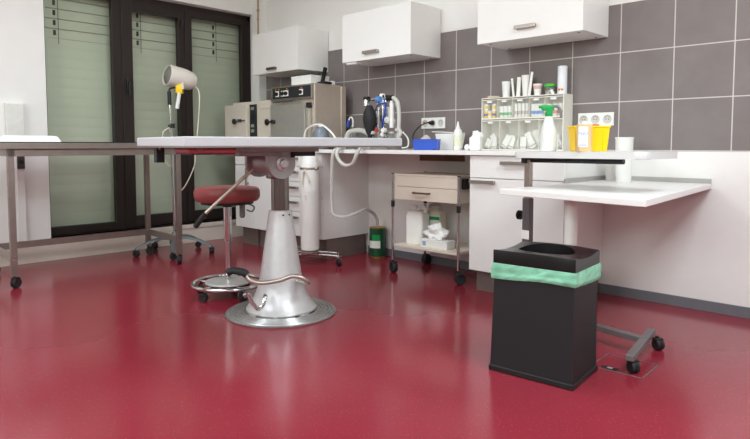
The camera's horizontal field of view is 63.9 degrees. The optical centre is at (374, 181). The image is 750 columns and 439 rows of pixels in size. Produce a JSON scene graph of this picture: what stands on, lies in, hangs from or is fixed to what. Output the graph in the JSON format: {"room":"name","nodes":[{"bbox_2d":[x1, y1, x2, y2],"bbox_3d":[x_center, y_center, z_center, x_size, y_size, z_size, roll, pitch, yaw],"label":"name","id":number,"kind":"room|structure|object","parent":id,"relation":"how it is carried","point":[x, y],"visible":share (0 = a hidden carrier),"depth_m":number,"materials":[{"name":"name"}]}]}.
{"room":"operating room","nodes":[
{"label":"operating room","id":0,"kind":"room"},
{"bbox_2d":[0,0,251,242],"bbox_3d":[-3.536,-0.760,4.552,0.300,2.950,6.200,3,5,44],"label":"wall","id":1,"kind":"structure","parent":0,"point":[22,40],"depth_m":5.03,"materials":[{"name":"white paint"}]},
{"bbox_2d":[4,102,24,135],"bbox_3d":[-2.949,-0.503,4.919,0.060,0.292,0.132,3,5,44],"label":"dispenser","id":2,"kind":"object","parent":1,"relation":"attached to","point":[13,112],"visible":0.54,"depth_m":4.89,"materials":[{"name":"white plastic"}]},
{"bbox_2d":[15,156,26,241],"bbox_3d":[-2.935,0.090,4.981,0.045,0.900,0.060,3,5,44],"label":"trim","id":3,"kind":"structure","parent":1,"relation":"attached to","point":[19,173],"depth_m":4.97,"materials":[{"name":"white paint"}]},
{"bbox_2d":[17,156,24,168],"bbox_3d":[-2.911,-0.163,4.941,0.022,0.110,0.056,3,5,44],"label":"wall socket","id":4,"kind":"object","parent":1,"relation":"attached to","point":[20,159],"visible":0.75,"depth_m":4.93,"materials":[{"name":"black plastic"}]},
{"bbox_2d":[0,218,242,266],"bbox_3d":[-3.463,0.623,4.554,0.142,0.190,6.180,3,5,44],"label":"baseboard","id":5,"kind":"structure","parent":1,"relation":"attached to","point":[207,231],"depth_m":5.53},
{"bbox_2d":[43,0,250,236],"bbox_3d":[-2.162,-0.694,5.998,0.243,2.478,2.190,3,5,44],"label":"window","id":6,"kind":"structure","parent":1,"relation":"in","point":[106,61],"depth_m":5.77,"materials":[{"name":"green glass"}]},
{"bbox_2d":[44,0,114,226],"bbox_3d":[-2.767,-0.665,5.530,0.024,2.478,0.675,3,5,44],"label":"shutter","id":7,"kind":"object","parent":6,"relation":"attached to","point":[77,32],"depth_m":5.55,"materials":[{"name":"green plastic"}]},
{"bbox_2d":[108,7,175,214],"bbox_3d":[-2.304,-0.695,6.010,0.024,2.478,0.660,3,5,44],"label":"shutter","id":8,"kind":"object","parent":6,"relation":"attached to","point":[153,37],"depth_m":6.05,"materials":[{"name":"green plastic"}]},
{"bbox_2d":[173,18,239,209],"bbox_3d":[-1.778,-0.729,6.554,0.024,2.478,0.855,3,5,44],"label":"shutter","id":9,"kind":"object","parent":6,"relation":"attached to","point":[215,46],"depth_m":6.54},
{"bbox_2d":[0,236,749,438],"bbox_3d":[-1.016,0.888,2.221,7.300,0.050,6.200,3,5,44],"label":"floor","id":10,"kind":"structure","parent":0,"point":[118,345],"depth_m":2.76,"materials":[{"name":"red plastic"}]},
{"bbox_2d":[0,142,182,287],"bbox_3d":[-2.291,0.193,4.792,1.335,1.018,0.694,-3,5,-44],"label":"worktable","id":11,"kind":"object","parent":10,"relation":"on","point":[8,149],"visible":0.91,"depth_m":4.60,"materials":[{"name":"metal"}]},
{"bbox_2d":[0,135,60,141],"bbox_3d":[-2.550,-0.314,4.378,0.400,0.044,0.300,-3,5,-44],"label":"tray","id":12,"kind":"object","parent":11,"relation":"on","point":[3,138],"visible":0.96,"depth_m":4.27,"materials":[{"name":"white plastic"}]},
{"bbox_2d":[133,238,165,256],"label":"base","id":13,"kind":"object","parent":10,"relation":"on","point":[136,253],"depth_m":5.39,"materials":[{"name":"grey metal"}]},
{"bbox_2d":[165,155,175,234],"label":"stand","id":14,"kind":"object","parent":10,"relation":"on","point":[172,161],"depth_m":5.50,"materials":[{"name":"grey metal"}]},
{"bbox_2d":[169,241,176,259],"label":"heat lamp","id":15,"kind":"object","parent":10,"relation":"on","point":[173,256],"depth_m":5.21,"materials":[{"name":"grey metal"}]},
{"bbox_2d":[162,65,199,136],"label":"heat lamp","id":16,"kind":"object","parent":10,"relation":"on","point":[179,79],"depth_m":5.43,"materials":[{"name":"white plastic"}]},
{"bbox_2d":[182,234,214,253],"label":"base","id":17,"kind":"object","parent":10,"relation":"on","point":[184,236],"depth_m":5.51,"materials":[{"name":"grey metal"}]},
{"bbox_2d":[190,185,259,301],"bbox_3d":[-0.974,0.390,3.979,0.491,0.726,0.491,3,5,44],"label":"stool","id":18,"kind":"object","parent":10,"relation":"on","point":[242,195],"visible":0.77,"depth_m":3.87,"materials":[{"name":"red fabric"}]},
{"bbox_2d":[235,156,259,245],"bbox_3d":[-1.112,0.153,6.147,0.300,0.928,0.600,3,5,44],"label":"base cabinet","id":19,"kind":"object","parent":10,"relation":"on","point":[251,235],"visible":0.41,"depth_m":5.97,"materials":[{"name":"white laminate"}]},
{"bbox_2d":[253,175,270,246],"bbox_3d":[-0.889,0.167,5.933,0.320,0.928,0.600,3,5,44],"label":"base cabinet","id":20,"kind":"object","parent":10,"relation":"on","point":[262,205],"visible":0.07,"depth_m":5.75,"materials":[{"name":"white laminate"}]},
{"bbox_2d":[137,136,401,327],"bbox_3d":[-0.592,0.257,3.605,1.376,1.039,0.755,-3,5,-38],"label":"table","id":21,"kind":"object","parent":10,"relation":"on","point":[281,299],"visible":1,"depth_m":3.46,"materials":[{"name":"metal"}]},
{"bbox_2d":[297,246,341,265],"bbox_3d":[-0.603,0.632,5.000,0.568,0.115,0.411,3,5,44],"label":"trolley","id":22,"kind":"object","parent":10,"relation":"on","point":[300,252],"visible":0.62,"depth_m":4.98,"materials":[{"name":"silver metal"}]},
{"bbox_2d":[300,154,318,250],"bbox_3d":[-0.543,0.146,5.019,0.161,0.850,0.174,-1,4,-19],"label":"gas cylinder","id":23,"kind":"object","parent":22,"relation":"on","point":[309,166],"visible":0.94,"depth_m":4.96,"materials":[{"name":"white metal"}]},
{"bbox_2d":[300,249,319,253],"bbox_3d":[-0.545,0.583,5.052,0.170,0.024,0.170,3,5,44],"label":"stand base","id":24,"kind":"object","parent":22,"relation":"on","point":[301,251],"depth_m":4.99,"materials":[{"name":"metal"}]},
{"bbox_2d":[289,153,367,258],"bbox_3d":[-0.522,0.189,5.579,0.700,0.928,0.600,3,5,44],"label":"base cabinet","id":25,"kind":"object","parent":10,"relation":"on","point":[345,190],"visible":0.48,"depth_m":5.35,"materials":[{"name":"white laminate"}]},
{"bbox_2d":[369,226,385,257],"bbox_3d":[0.022,0.533,5.372,0.149,0.267,0.149,3,5,44],"label":"tin","id":26,"kind":"object","parent":10,"relation":"on","point":[376,233],"visible":1,"depth_m":5.31,"materials":[{"name":"green metal"}]},
{"bbox_2d":[389,171,470,284],"bbox_3d":[0.519,0.323,4.633,0.712,0.778,0.496,3,5,44],"label":"cart","id":27,"kind":"object","parent":10,"relation":"on","point":[441,187],"visible":0.78,"depth_m":4.46,"materials":[{"name":"beige laminate"}]},
{"bbox_2d":[406,205,428,243],"bbox_3d":[0.341,0.329,4.745,0.162,0.301,0.130,3,4,35],"label":"jerrycan","id":28,"kind":"object","parent":27,"relation":"on","point":[417,220],"visible":0.87,"depth_m":4.70,"materials":[{"name":"plastic"}]},
{"bbox_2d":[394,242,468,255],"bbox_3d":[0.510,0.496,4.650,0.606,0.020,0.406,3,5,44],"label":"shelf","id":29,"kind":"object","parent":27,"relation":"attached to","point":[464,247],"depth_m":4.49,"materials":[{"name":"beige laminate"}]},
{"bbox_2d":[427,203,445,238],"bbox_3d":[0.483,0.322,4.821,0.150,0.306,0.112,3,5,38],"label":"jerrycan","id":30,"kind":"object","parent":27,"relation":"on","point":[436,215],"visible":0.55,"depth_m":4.77,"materials":[{"name":"beige plastic"}]},
{"bbox_2d":[420,223,454,249],"bbox_3d":[0.469,0.397,4.540,0.259,0.192,0.120,3,5,42],"label":"tissue box","id":31,"kind":"object","parent":27,"relation":"on","point":[436,234],"visible":1,"depth_m":4.49,"materials":[{"name":"white paper"}]},
{"bbox_2d":[469,155,604,292],"bbox_3d":[1.074,0.284,4.045,0.688,0.928,0.600,3,5,44],"label":"base cabinet","id":32,"kind":"object","parent":10,"relation":"on","point":[494,224],"visible":0.62,"depth_m":3.90,"materials":[{"name":"white laminate"}]},
{"bbox_2d":[315,149,537,155],"bbox_3d":[-0.073,-0.263,5.123,3.930,0.029,0.592,3,5,44],"label":"countertop","id":33,"kind":"structure","parent":32,"relation":"on","point":[362,151],"depth_m":4.24,"materials":[{"name":"white laminate"}]},
{"bbox_2d":[225,100,271,136],"bbox_3d":[-1.171,-0.573,6.109,0.765,0.467,0.416,3,5,44],"label":"sterilizer","id":34,"kind":"object","parent":33,"relation":"on","point":[244,119],"visible":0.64,"depth_m":5.99,"materials":[{"name":"beige metal"}]},
{"bbox_2d":[269,83,345,137],"bbox_3d":[-0.643,-0.600,5.619,0.633,0.582,0.425,3,5,44],"label":"autoclave","id":35,"kind":"object","parent":33,"relation":"on","point":[294,108],"visible":0.75,"depth_m":5.44,"materials":[{"name":"metal"}]},
{"bbox_2d":[291,75,328,84],"bbox_3d":[-0.599,-0.931,5.559,0.284,0.085,0.224,3,5,44],"label":"carton","id":36,"kind":"object","parent":35,"relation":"on","point":[305,79],"visible":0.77,"depth_m":5.46,"materials":[{"name":"white cardboard"}]},
{"bbox_2d":[317,67,331,83],"bbox_3d":[-0.455,-0.956,5.404,0.100,0.154,0.100,3,5,44],"label":"telephone","id":37,"kind":"object","parent":35,"relation":"on","point":[324,72],"visible":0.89,"depth_m":5.39,"materials":[{"name":"black plastic"}]},
{"bbox_2d":[303,124,335,148],"bbox_3d":[-0.469,-0.392,5.169,0.472,0.222,0.144,3,5,44],"label":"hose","id":38,"kind":"object","parent":33,"relation":"on","point":[322,130],"visible":0.69,"depth_m":5.11,"materials":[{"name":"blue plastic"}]},
{"bbox_2d":[335,147,369,167],"bbox_3d":[-0.194,-0.205,4.800,0.300,0.182,0.145,3,5,44],"label":"hose","id":39,"kind":"object","parent":33,"relation":"hanging from","point":[338,149],"visible":0.84,"depth_m":4.74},
{"bbox_2d":[346,117,358,137],"bbox_3d":[-0.199,-0.441,5.385,0.176,0.292,0.176,3,5,44],"label":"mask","id":40,"kind":"object","parent":33,"relation":"on","point":[348,120],"visible":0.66,"depth_m":5.40,"materials":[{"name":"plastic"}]},
{"bbox_2d":[330,147,378,220],"bbox_3d":[-0.128,0.056,5.085,0.133,0.697,0.610,3,5,40],"label":"hose","id":41,"kind":"object","parent":33,"relation":"hanging from","point":[362,209],"visible":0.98,"depth_m":5.07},
{"bbox_2d":[344,94,408,149],"bbox_3d":[-0.011,-0.497,4.986,0.735,0.454,0.228,3,5,44],"label":"anesthesia machine","id":42,"kind":"object","parent":33,"relation":"on","point":[386,115],"visible":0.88,"depth_m":4.88,"materials":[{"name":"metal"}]},
{"bbox_2d":[386,95,393,100],"bbox_3d":[0.123,-0.677,4.850,0.058,0.051,0.047,3,5,44],"label":"connector","id":43,"kind":"object","parent":42,"relation":"attached to","point":[388,97],"depth_m":4.83,"materials":[{"name":"black plastic"}]},
{"bbox_2d":[412,139,440,149],"bbox_3d":[0.390,-0.283,4.545,0.194,0.082,0.129,1,4,18],"label":"box","id":44,"kind":"object","parent":33,"relation":"on","point":[418,144],"visible":0.96,"depth_m":4.49,"materials":[{"name":"blue plastic"}]},
{"bbox_2d":[432,131,464,149],"bbox_3d":[0.571,-0.321,4.663,0.208,0.144,0.156,3,5,44],"label":"plastic tub","id":45,"kind":"object","parent":33,"relation":"on","point":[447,140],"visible":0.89,"depth_m":4.60,"materials":[{"name":"white plastic"}]},
{"bbox_2d":[454,121,461,149],"bbox_3d":[0.616,-0.343,4.465,0.063,0.212,0.063,3,5,44],"label":"dropper bottle","id":46,"kind":"object","parent":33,"relation":"on","point":[457,132],"visible":0.95,"depth_m":4.44,"materials":[{"name":"white plastic"}]},
{"bbox_2d":[469,130,482,149],"bbox_3d":[0.721,-0.294,4.254,0.096,0.142,0.074,2,4,24],"label":"pack","id":47,"kind":"object","parent":33,"relation":"on","point":[475,141],"visible":1,"depth_m":4.23},
{"bbox_2d":[481,77,572,150],"bbox_3d":[1.078,-0.491,4.316,0.655,0.527,0.134,3,5,44],"label":"organizer","id":48,"kind":"object","parent":33,"relation":"on","point":[516,126],"depth_m":4.33,"materials":[{"name":"white plastic"}]},
{"bbox_2d":[484,138,492,148],"bbox_3d":[0.847,-0.288,4.486,0.071,0.081,0.009,3,5,44],"label":"pouch","id":49,"kind":"object","parent":48,"relation":"in","point":[488,143],"visible":1,"depth_m":4.48,"materials":[{"name":"white paper"}]},
{"bbox_2d":[491,136,496,148],"bbox_3d":[0.884,-0.294,4.466,0.053,0.096,0.009,3,5,44],"label":"pouch","id":50,"kind":"object","parent":48,"relation":"in","point":[494,138],"visible":1,"depth_m":4.46,"materials":[{"name":"white paper"}]},
{"bbox_2d":[492,111,496,117],"bbox_3d":[0.886,-0.498,4.451,0.029,0.050,0.030,3,5,44],"label":"box","id":51,"kind":"object","parent":48,"relation":"in","point":[494,113],"visible":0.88,"depth_m":4.44,"materials":[{"name":"yellow cardboard"}]},
{"bbox_2d":[492,104,496,110],"bbox_3d":[0.886,-0.551,4.447,0.031,0.055,0.030,3,5,44],"label":"box","id":52,"kind":"object","parent":51,"relation":"on","point":[494,106],"visible":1,"depth_m":4.44,"materials":[{"name":"white cardboard"}]},
{"bbox_2d":[490,133,498,147],"bbox_3d":[0.899,-0.308,4.483,0.102,0.119,0.009,3,5,43],"label":"pouch","id":53,"kind":"object","parent":48,"relation":"in","point":[493,134],"visible":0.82,"depth_m":4.47,"materials":[{"name":"white paper"}]},
{"bbox_2d":[499,106,503,117],"bbox_3d":[0.929,-0.512,4.403,0.035,0.085,0.034,3,5,44],"label":"roll","id":54,"kind":"object","parent":48,"relation":"in","point":[501,110],"visible":1,"depth_m":4.39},
{"bbox_2d":[503,106,507,117],"bbox_3d":[0.954,-0.511,4.379,0.035,0.085,0.034,3,5,44],"label":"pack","id":55,"kind":"object","parent":48,"relation":"in","point":[505,113],"visible":1,"depth_m":4.37},
{"bbox_2d":[502,81,510,96],"bbox_3d":[0.962,-0.678,4.409,0.068,0.116,0.068,3,5,44],"label":"beaker","id":56,"kind":"object","parent":48,"relation":"on","point":[505,84],"visible":0.9,"depth_m":4.38,"materials":[{"name":"white plastic"}]},
{"bbox_2d":[501,134,511,148],"bbox_3d":[0.957,-0.295,4.380,0.090,0.107,0.010,3,5,42],"label":"pouch","id":57,"kind":"object","parent":48,"relation":"in","point":[507,138],"visible":1,"depth_m":4.37,"materials":[{"name":"white paper"}]},
{"bbox_2d":[508,106,511,117],"bbox_3d":[0.979,-0.509,4.356,0.035,0.085,0.034,3,5,44],"label":"roll","id":58,"kind":"object","parent":48,"relation":"in","point":[509,107],"visible":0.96,"depth_m":4.34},
{"bbox_2d":[507,135,515,148],"bbox_3d":[0.992,-0.290,4.362,0.070,0.100,0.009,3,5,44],"label":"pouch","id":59,"kind":"object","parent":48,"relation":"in","point":[512,141],"visible":1,"depth_m":4.36,"materials":[{"name":"white paper"}]},
{"bbox_2d":[514,103,517,116],"bbox_3d":[1.015,-0.515,4.320,0.027,0.100,0.026,3,5,44],"label":"pack","id":60,"kind":"object","parent":48,"relation":"in","point":[515,104],"visible":0.99,"depth_m":4.31,"materials":[{"name":"white plastic"}]},
{"bbox_2d":[514,139,517,148],"bbox_3d":[1.026,-0.277,4.363,0.056,0.074,0.010,3,5,44],"label":"pouch","id":61,"kind":"object","parent":48,"relation":"in","point":[516,140],"visible":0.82,"depth_m":4.36,"materials":[{"name":"white paper"}]},
{"bbox_2d":[518,103,521,116],"bbox_3d":[1.036,-0.514,4.300,0.027,0.100,0.026,3,5,44],"label":"pack","id":62,"kind":"object","parent":48,"relation":"in","point":[519,104],"visible":0.99,"depth_m":4.29,"materials":[{"name":"white cardboard"}]},
{"bbox_2d":[520,137,526,148],"bbox_3d":[1.057,-0.280,4.283,0.052,0.089,0.009,3,5,44],"label":"pouch","id":63,"kind":"object","parent":48,"relation":"in","point":[523,140],"visible":1,"depth_m":4.28,"materials":[{"name":"white paper"}]},
{"bbox_2d":[522,103,524,116],"bbox_3d":[1.058,-0.512,4.279,0.027,0.100,0.026,3,5,44],"label":"pack","id":64,"kind":"object","parent":48,"relation":"in","point":[523,104],"visible":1,"depth_m":4.27,"materials":[{"name":"white cardboard"}]},
{"bbox_2d":[521,75,529,95],"bbox_3d":[1.081,-0.687,4.293,0.072,0.149,0.072,3,5,44],"label":"beaker","id":65,"kind":"object","parent":48,"relation":"on","point":[525,78],"visible":0.79,"depth_m":4.27,"materials":[{"name":"white plastic"}]},
{"bbox_2d":[525,103,528,116],"bbox_3d":[1.079,-0.511,4.259,0.027,0.100,0.026,3,5,44],"label":"pack","id":66,"kind":"object","parent":48,"relation":"in","point":[526,104],"visible":1,"depth_m":4.25,"materials":[{"name":"white cardboard"}]},
{"bbox_2d":[524,131,536,148],"bbox_3d":[1.101,-0.297,4.256,0.100,0.126,0.010,3,5,43],"label":"pouch","id":67,"kind":"object","parent":48,"relation":"in","point":[530,140],"visible":1,"depth_m":4.25,"materials":[{"name":"white paper"}]},
{"bbox_2d":[528,72,533,94],"bbox_3d":[1.097,-0.694,4.235,0.039,0.166,0.009,3,5,44],"label":"strip","id":68,"kind":"object","parent":48,"relation":"on","point":[532,73],"visible":1,"depth_m":4.23,"materials":[{"name":"white plastic"}]},
{"bbox_2d":[531,104,533,116],"bbox_3d":[1.112,-0.504,4.227,0.027,0.090,0.026,3,5,44],"label":"pack","id":69,"kind":"object","parent":48,"relation":"in","point":[532,105],"visible":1,"depth_m":4.22,"materials":[{"name":"white cardboard"}]},
{"bbox_2d":[533,130,537,148],"bbox_3d":[1.143,-0.302,4.250,0.052,0.138,0.010,3,5,44],"label":"pouch","id":70,"kind":"object","parent":48,"relation":"in","point":[535,132],"visible":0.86,"depth_m":4.25,"materials":[{"name":"white paper"}]},
{"bbox_2d":[534,104,537,116],"bbox_3d":[1.130,-0.503,4.210,0.027,0.090,0.026,3,5,44],"label":"pack","id":71,"kind":"object","parent":48,"relation":"in","point":[535,105],"visible":0.99,"depth_m":4.20,"materials":[{"name":"white cardboard"}]},
{"bbox_2d":[533,84,541,94],"bbox_3d":[1.146,-0.649,4.233,0.068,0.081,0.068,3,5,44],"label":"paper cup","id":72,"kind":"object","parent":48,"relation":"on","point":[537,87],"visible":0.94,"depth_m":4.21,"materials":[{"name":"white paper"}]},
{"bbox_2d":[537,103,540,115],"bbox_3d":[1.148,-0.502,4.193,0.027,0.090,0.026,3,5,44],"label":"pack","id":73,"kind":"object","parent":48,"relation":"in","point":[539,109],"visible":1,"depth_m":4.18,"materials":[{"name":"white cardboard"}]},
{"bbox_2d":[544,83,555,93],"bbox_3d":[1.213,-0.642,4.169,0.076,0.075,0.076,3,5,44],"label":"jar","id":74,"kind":"object","parent":48,"relation":"on","point":[550,84],"visible":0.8,"depth_m":4.15,"materials":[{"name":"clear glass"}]},
{"bbox_2d":[553,103,557,115],"bbox_3d":[1.232,-0.494,4.112,0.033,0.085,0.032,3,5,44],"label":"pack","id":75,"kind":"object","parent":48,"relation":"in","point":[555,111],"visible":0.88,"depth_m":4.10,"materials":[{"name":"white cardboard"}]},
{"bbox_2d":[557,138,561,148],"bbox_3d":[1.263,-0.263,4.135,0.069,0.074,0.009,3,5,44],"label":"pouch","id":76,"kind":"object","parent":48,"relation":"in","point":[558,140],"visible":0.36,"depth_m":4.12,"materials":[{"name":"white paper"}]},
{"bbox_2d":[558,103,562,115],"bbox_3d":[1.263,-0.492,4.082,0.033,0.085,0.032,3,5,44],"label":"pack","id":77,"kind":"object","parent":48,"relation":"in","point":[560,104],"visible":0.62,"depth_m":4.07,"materials":[{"name":"white cardboard"}]},
{"bbox_2d":[557,65,567,93],"bbox_3d":[1.278,-0.695,4.101,0.065,0.190,0.067,3,5,44],"label":"aerosol can","id":78,"kind":"object","parent":48,"relation":"on","point":[562,70],"visible":0.93,"depth_m":4.07,"materials":[{"name":"white metal"}]},
{"bbox_3d":[0.838,-0.501,4.498,0.029,0.050,0.030,3,5,44],"label":"box","id":79,"kind":"object","parent":48,"relation":"in","visible":0},
{"bbox_2d":[484,104,489,111],"bbox_3d":[0.839,-0.554,4.493,0.031,0.055,0.030,3,5,44],"label":"box","id":80,"kind":"object","parent":79,"relation":"on","point":[487,106],"visible":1,"depth_m":4.48,"materials":[{"name":"white cardboard"}]},
{"bbox_2d":[489,241,599,390],"bbox_3d":[0.747,0.560,2.654,0.384,0.552,0.298,3,5,39],"label":"waste bin","id":81,"kind":"object","parent":10,"relation":"on","point":[545,333],"visible":1,"depth_m":2.54,"materials":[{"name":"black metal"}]},
{"bbox_2d":[491,262,600,287],"bbox_3d":[0.752,0.389,2.644,0.387,0.070,0.301,3,5,39],"label":"bag","id":82,"kind":"object","parent":81,"relation":"on","point":[498,270],"visible":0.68,"depth_m":2.53,"materials":[{"name":"green plastic"}]},
{"bbox_2d":[515,151,676,372],"bbox_3d":[1.046,0.327,3.059,0.510,0.966,0.880,-3,5,-38],"label":"table","id":83,"kind":"object","parent":10,"relation":"on","point":[528,158],"visible":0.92,"depth_m":2.97,"materials":[{"name":"grey paint"}]},
{"bbox_2d":[539,105,562,150],"bbox_3d":[0.929,-0.286,3.191,0.090,0.246,0.102,-3,4,-35],"label":"spray bottle","id":84,"kind":"object","parent":83,"relation":"on","point":[548,135],"visible":0.99,"depth_m":3.17,"materials":[{"name":"white plastic"}]},
{"bbox_2d":[576,121,592,151],"bbox_3d":[1.025,-0.223,2.942,0.070,0.147,0.037,0,4,2],"label":"liquid bottle","id":85,"kind":"object","parent":83,"relation":"on","point":[584,130],"visible":1,"depth_m":2.92,"materials":[{"name":"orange plastic"}]},
{"bbox_2d":[567,124,610,150],"bbox_3d":[1.082,-0.224,3.048,0.184,0.136,0.124,0,4,2],"label":"sharps container","id":86,"kind":"object","parent":83,"relation":"on","point":[600,134],"visible":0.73,"depth_m":2.99,"materials":[{"name":"yellow plastic"}]},
{"bbox_2d":[500,175,710,245],"bbox_3d":[1.315,0.397,3.290,0.789,0.797,1.359,3,5,44],"label":"table","id":87,"kind":"object","parent":10,"relation":"on","point":[642,191],"visible":0.77,"depth_m":3.02,"materials":[{"name":"white laminate"}]},
{"bbox_2d":[605,166,615,179],"bbox_3d":[1.523,-0.056,3.885,0.068,0.090,0.068,3,5,44],"label":"cup","id":88,"kind":"object","parent":87,"relation":"on","point":[610,170],"visible":0.96,"depth_m":3.86,"materials":[{"name":"white plastic"}]},
{"bbox_2d":[615,137,633,182],"bbox_3d":[1.528,-0.137,3.687,0.109,0.275,0.109,3,5,44],"label":"paper roll","id":89,"kind":"object","parent":87,"relation":"on","point":[623,171],"visible":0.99,"depth_m":3.65,"materials":[{"name":"white paper"}]},
{"bbox_2d":[596,353,658,378],"bbox_3d":[1.131,0.830,2.725,0.230,0.004,0.216,3,5,43],"label":"floor hatch","id":90,"kind":"object","parent":10,"relation":"on","point":[603,366],"visible":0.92,"depth_m":2.68,"materials":[{"name":"grey paint"}]},
{"bbox_2d":[266,0,641,251],"bbox_3d":[1.223,-0.749,4.375,7.400,3.050,0.150,3,5,44],"label":"wall","id":91,"kind":"structure","parent":0,"point":[326,15],"depth_m":5.76,"materials":[{"name":"white paint"}]},
{"bbox_2d":[257,0,258,33],"bbox_3d":[-1.252,-1.752,6.438,0.032,0.456,0.032,3,5,44],"label":"pipe","id":92,"kind":"object","parent":91,"relation":"attached to","point":[257,0],"visible":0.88,"depth_m":6.43,"materials":[{"name":"gold metal"}]},
{"bbox_2d":[251,0,265,101],"bbox_3d":[-1.265,-1.365,6.565,0.130,1.993,0.100,3,5,44],"label":"trim","id":93,"kind":"structure","parent":91,"relation":"attached to","point":[258,82],"depth_m":6.52,"materials":[{"name":"white paint"}]},
{"bbox_2d":[252,26,327,77],"bbox_3d":[-0.859,-1.273,5.953,0.730,0.401,0.406,3,5,44],"label":"upper cabinet","id":94,"kind":"object","parent":91,"relation":"attached to","point":[293,51],"visible":0.99,"depth_m":5.77,"materials":[{"name":"white laminate"}]},
{"bbox_2d":[342,1,440,66],"bbox_3d":[0.117,-1.205,5.015,0.770,0.420,0.406,3,5,44],"label":"upper cabinet","id":95,"kind":"object","parent":91,"relation":"attached to","point":[410,31],"visible":1,"depth_m":4.84,"materials":[{"name":"white laminate"}]},
{"bbox_2d":[346,61,361,65],"bbox_3d":[-0.177,-1.014,5.140,0.130,0.023,0.070,3,5,44],"label":"lamp","id":96,"kind":"object","parent":95,"relation":"attached to","point":[351,63],"depth_m":5.11,"materials":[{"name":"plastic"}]},
{"bbox_2d":[421,117,445,128],"bbox_3d":[0.481,-0.487,4.979,0.247,0.091,0.018,3,5,44],"label":"strip","id":97,"kind":"object","parent":91,"relation":"attached to","point":[439,121],"visible":0.89,"depth_m":4.96,"materials":[{"name":"white plastic"}]},
{"bbox_2d":[412,121,434,138],"bbox_3d":[0.381,-0.382,4.869,0.112,0.237,0.292,2,4,26],"label":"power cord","id":98,"kind":"object","parent":97,"relation":"attached to","point":[429,122],"visible":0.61,"depth_m":4.92,"materials":[{"name":"black plastic"}]},
{"bbox_2d":[438,119,443,126],"bbox_3d":[0.537,-0.484,4.919,0.060,0.060,0.002,3,5,44],"label":"outlet","id":99,"kind":"object","parent":97,"relation":"attached to","point":[440,121],"depth_m":4.92,"materials":[{"name":"white plastic"}]},
{"bbox_2d":[420,155,464,161],"bbox_3d":[0.546,-0.196,4.935,0.457,0.048,0.010,3,5,44],"label":"trim","id":100,"kind":"structure","parent":91,"relation":"attached to","point":[458,158],"depth_m":4.92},
{"bbox_2d":[266,0,749,151],"bbox_3d":[1.287,-0.695,4.207,6.870,0.949,0.008,3,5,44],"label":"tile backsplash","id":101,"kind":"structure","parent":91,"relation":"attached to","point":[673,75],"depth_m":3.89,"materials":[{"name":"grey tile"}]},
{"bbox_2d":[477,0,608,49],"bbox_3d":[1.114,-1.154,4.055,0.770,0.401,0.406,3,5,44],"label":"upper cabinet","id":102,"kind":"object","parent":91,"relation":"attached to","point":[502,24],"visible":1,"depth_m":3.92,"materials":[{"name":"white laminate"}]},
{"bbox_2d":[365,152,749,307],"bbox_3d":[1.239,0.223,4.308,7.000,0.895,0.012,3,5,44],"label":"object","id":103,"kind":"structure","parent":91,"relation":"attached to","point":[696,245],"depth_m":3.73,"materials":[{"name":"white paint"}]},
{"bbox_2d":[368,245,749,318],"bbox_3d":[1.849,0.735,3.746,5.300,0.066,0.018,3,5,44],"label":"baseboard","id":104,"kind":"structure","parent":91,"relation":"attached to","point":[685,302],"depth_m":3.83,"materials":[{"name":"grey plastic"}]},
{"bbox_2d":[578,112,613,125],"bbox_3d":[1.477,-0.419,4.023,0.245,0.089,0.016,3,5,44],"label":"strip","id":105,"kind":"object","parent":91,"relation":"attached to","point":[604,118],"visible":0.95,"depth_m":4.00,"materials":[{"name":"white plastic"}]},
{"bbox_2d":[579,115,587,123],"bbox_3d":[1.414,-0.422,4.076,0.060,0.060,0.002,3,5,44],"label":"outlet","id":106,"kind":"object","parent":105,"relation":"attached to","point":[581,117],"depth_m":4.08,"materials":[{"name":"white plastic"}]},
{"bbox_2d":[591,115,599,123],"bbox_3d":[1.473,-0.419,4.019,0.060,0.060,0.002,3,5,44],"label":"outlet","id":107,"kind":"object","parent":105,"relation":"attached to","point":[595,119],"depth_m":4.02,"materials":[{"name":"white plastic"}]},
{"bbox_2d":[603,114,611,123],"bbox_3d":[1.532,-0.415,3.963,0.060,0.060,0.002,3,5,44],"label":"outlet","id":108,"kind":"object","parent":105,"relation":"attached to","point":[607,118],"depth_m":3.96,"materials":[{"name":"white plastic"}]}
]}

